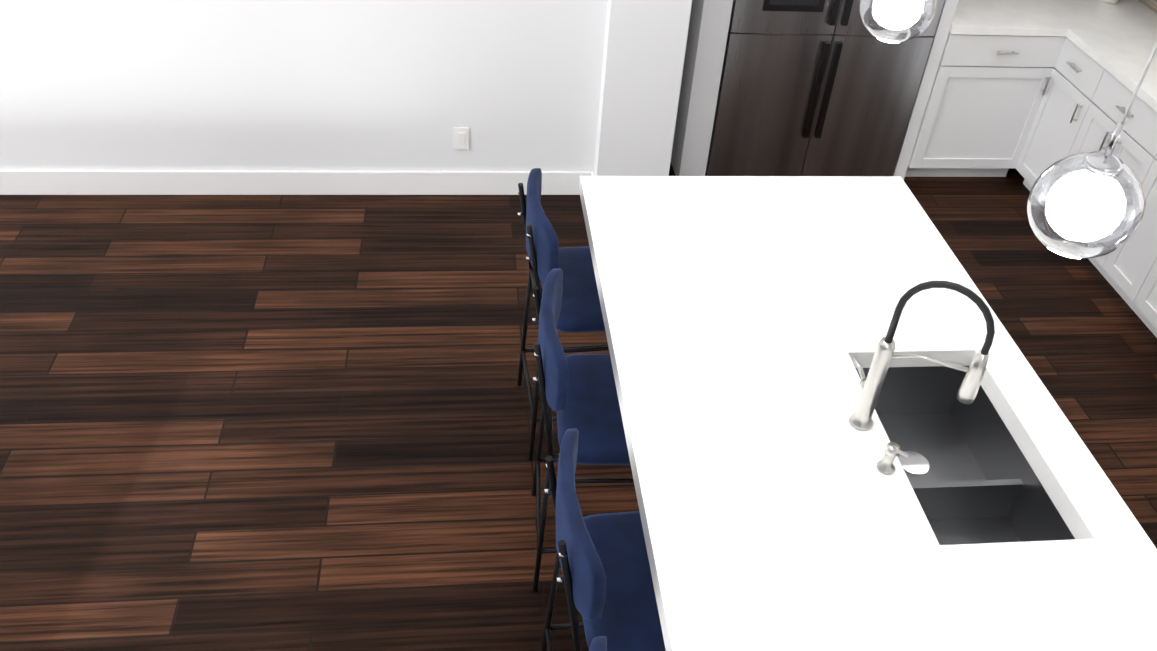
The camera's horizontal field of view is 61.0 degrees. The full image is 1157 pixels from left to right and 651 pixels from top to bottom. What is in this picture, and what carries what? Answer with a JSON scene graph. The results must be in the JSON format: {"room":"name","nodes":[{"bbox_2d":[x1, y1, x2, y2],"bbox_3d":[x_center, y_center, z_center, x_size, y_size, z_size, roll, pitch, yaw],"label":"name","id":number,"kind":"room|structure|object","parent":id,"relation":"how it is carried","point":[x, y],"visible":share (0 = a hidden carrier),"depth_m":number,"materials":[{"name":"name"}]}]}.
{"room":"kitchen","nodes":[
{"label":"kitchen","id":0,"kind":"room"},
{"bbox_2d":[0,0,607,170],"bbox_3d":[-2.727,-1.894,3.913,5.810,3.100,0.120,-1,39,-7],"label":"wall","id":1,"kind":"structure","parent":0,"point":[345,85],"depth_m":4.63,"materials":[{"name":"white paint"}]},
{"bbox_2d":[0,170,593,194],"bbox_3d":[-2.809,-0.698,4.789,5.810,0.135,0.016,-1,39,-7],"label":"baseboard","id":2,"kind":"structure","parent":1,"relation":"attached to","point":[140,182],"depth_m":4.93,"materials":[{"name":"white"}]},
{"bbox_2d":[453,127,468,149],"bbox_3d":[-0.584,-0.930,4.886,0.075,0.120,0.009,-1,39,-7],"label":"outlet","id":3,"kind":"object","parent":1,"relation":"attached to","point":[461,138],"visible":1,"depth_m":4.88,"materials":[{"name":"white plastic"}]},
{"bbox_2d":[0,162,1156,650],"bbox_3d":[-0.269,1.069,3.024,11.400,0.100,10.800,-1,39,-7],"label":"floor","id":4,"kind":"structure","parent":0,"point":[264,422],"depth_m":3.83,"materials":[{"name":"brown wood"}]},
{"bbox_2d":[517,168,608,459],"bbox_3d":[0.035,-0.037,3.533,0.514,1.021,0.472,-1,39,-7],"label":"stool","id":5,"kind":"object","parent":4,"relation":"on","point":[581,310],"visible":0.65,"depth_m":3.32,"materials":[{"name":"blue fabric"}]},
{"bbox_2d":[531,269,633,591],"bbox_3d":[0.095,0.344,3.065,0.514,1.021,0.472,-1,39,-7],"label":"stool","id":6,"kind":"object","parent":4,"relation":"on","point":[578,392],"visible":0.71,"depth_m":2.88,"materials":[{"name":"blue fabric"}]},
{"bbox_2d":[589,636,606,650],"bbox_3d":[0.223,1.113,2.122,0.498,1.021,0.456,-4,40,-10],"label":"stool","id":7,"kind":"object","parent":4,"relation":"on","point":[599,643],"visible":1,"depth_m":1.92,"materials":[{"name":"blue fabric"}]},
{"bbox_2d":[541,428,665,650],"bbox_3d":[0.158,0.755,2.561,0.509,1.021,0.466,-1,39,-7],"label":"stool","id":8,"kind":"object","parent":4,"relation":"on","point":[602,562],"visible":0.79,"depth_m":2.35,"materials":[{"name":"blue fabric"}]},
{"bbox_2d":[671,0,958,180],"bbox_3d":[1.192,-1.948,4.803,1.320,2.540,0.682,-1,39,-7],"label":"enclosure","id":9,"kind":"object","parent":4,"relation":"on","point":[709,23],"visible":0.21,"depth_m":5.01,"materials":[{"name":"white"}]},
{"bbox_2d":[706,0,944,175],"bbox_3d":[1.235,-1.683,5.012,1.045,1.870,0.648,-1,39,-7],"label":"fridge","id":10,"kind":"object","parent":4,"relation":"on","point":[818,87],"visible":0.75,"depth_m":5.02,"materials":[{"name":"grey metal"}]},
{"bbox_2d":[579,176,1156,650],"bbox_3d":[0.685,0.613,2.850,1.180,0.940,2.493,-1,39,-7],"label":"kitchen island","id":11,"kind":"object","parent":4,"relation":"on","point":[745,318],"visible":1,"depth_m":2.57,"materials":[{"name":"white stone"}]},
{"bbox_2d":[877,442,909,474],"bbox_3d":[0.769,0.326,2.401,0.055,0.077,0.056,-1,39,-7],"label":"soap dispenser","id":12,"kind":"object","parent":11,"relation":"on","point":[885,465],"visible":1,"depth_m":2.39,"materials":[{"name":"silver metal"}]},
{"bbox_2d":[849,281,994,430],"bbox_3d":[0.829,0.073,2.389,0.216,0.494,0.258,-1,39,-7],"label":"faucet","id":13,"kind":"object","parent":11,"relation":"on","point":[871,384],"visible":1,"depth_m":2.33,"materials":[{"name":"silver metal"}]},
{"bbox_2d":[905,32,1060,176],"bbox_3d":[2.118,-1.313,5.436,0.635,0.870,0.686,-1,39,-7],"label":"base cabinet","id":14,"kind":"object","parent":4,"relation":"on","point":[1030,91],"depth_m":5.17,"materials":[{"name":"white wood"}]},
{"bbox_2d":[949,0,1068,31],"bbox_3d":[2.129,-1.676,5.161,0.605,0.040,0.657,-1,39,-7],"label":"countertop","id":15,"kind":"structure","parent":14,"relation":"on","point":[970,15],"depth_m":5.00,"materials":[{"name":"white stone"}]},
{"bbox_2d":[1037,0,1156,107],"bbox_3d":[2.892,-0.719,4.045,0.627,0.040,3.732,-1,39,-7],"label":"countertop","id":16,"kind":"structure","parent":14,"relation":"on","point":[1122,35],"depth_m":4.92,"materials":[{"name":"white stone"}]},
{"bbox_2d":[1102,0,1118,3],"bbox_3d":[2.865,-1.857,5.162,0.185,0.326,0.209,-1,39,-7],"label":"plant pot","id":17,"kind":"object","parent":16,"relation":"on","point":[1110,1],"visible":1,"depth_m":5.24,"materials":[{"name":"white ceramic"}]},
{"bbox_2d":[1013,32,1108,207],"bbox_3d":[2.751,-0.999,5.107,0.656,0.870,0.459,-1,39,-7],"label":"base cabinet","id":18,"kind":"object","parent":4,"relation":"on","point":[1074,86],"depth_m":5.01,"materials":[{"name":"white wood"}]},
{"bbox_2d":[1062,72,1156,277],"bbox_3d":[2.814,-0.716,4.761,0.618,0.870,0.677,-1,39,-7],"label":"base cabinet","id":19,"kind":"object","parent":4,"relation":"on","point":[1136,146],"depth_m":4.56,"materials":[{"name":"white wood"}]},
{"bbox_2d":[1105,180,1156,337],"bbox_3d":[2.869,-0.364,4.329,0.618,0.870,0.677,-1,39,-7],"label":"base cabinet","id":20,"kind":"object","parent":4,"relation":"on","point":[1133,275],"depth_m":4.45,"materials":[{"name":"white wood"}]},
{"bbox_2d":[594,0,691,175],"bbox_3d":[0.312,-2.139,4.509,0.370,3.100,0.970,-1,39,-7],"label":"wall","id":21,"kind":"structure","parent":0,"point":[645,41],"depth_m":4.69,"materials":[{"name":"white paint"}]},
{"bbox_3d":[3.406,-0.593,2.883,0.120,3.100,5.790,-1,39,-7],"label":"wall","id":22,"kind":"structure","parent":0,"visible":0},
{"bbox_2d":[1139,0,1156,12],"bbox_3d":[3.227,-1.067,3.804,0.012,0.837,3.733,-1,39,-7],"label":"backsplash","id":23,"kind":"structure","parent":22,"relation":"attached to","point":[1152,4],"depth_m":5.22,"materials":[{"name":"stone"}]},
{"bbox_3d":[0.677,-1.415,1.422,0.370,0.320,4.775,-1,39,-7],"label":"header beam","id":24,"kind":"structure","parent":0,"visible":0},
{"bbox_2d":[859,0,936,42],"bbox_3d":[0.640,-0.889,1.687,0.144,0.831,0.144,-1,39,-7],"label":"pendant light","id":25,"kind":"object","parent":24,"relation":"hanging from","point":[896,15],"visible":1,"depth_m":1.88,"materials":[{"name":"clear glass"}]},
{"bbox_2d":[1027,43,1156,258],"bbox_3d":[0.711,-0.430,1.124,0.144,0.831,0.144,-1,39,-7],"label":"pendant light","id":26,"kind":"object","parent":24,"relation":"hanging from","point":[1079,214],"visible":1,"depth_m":1.31,"materials":[{"name":"clear glass"}]}
]}

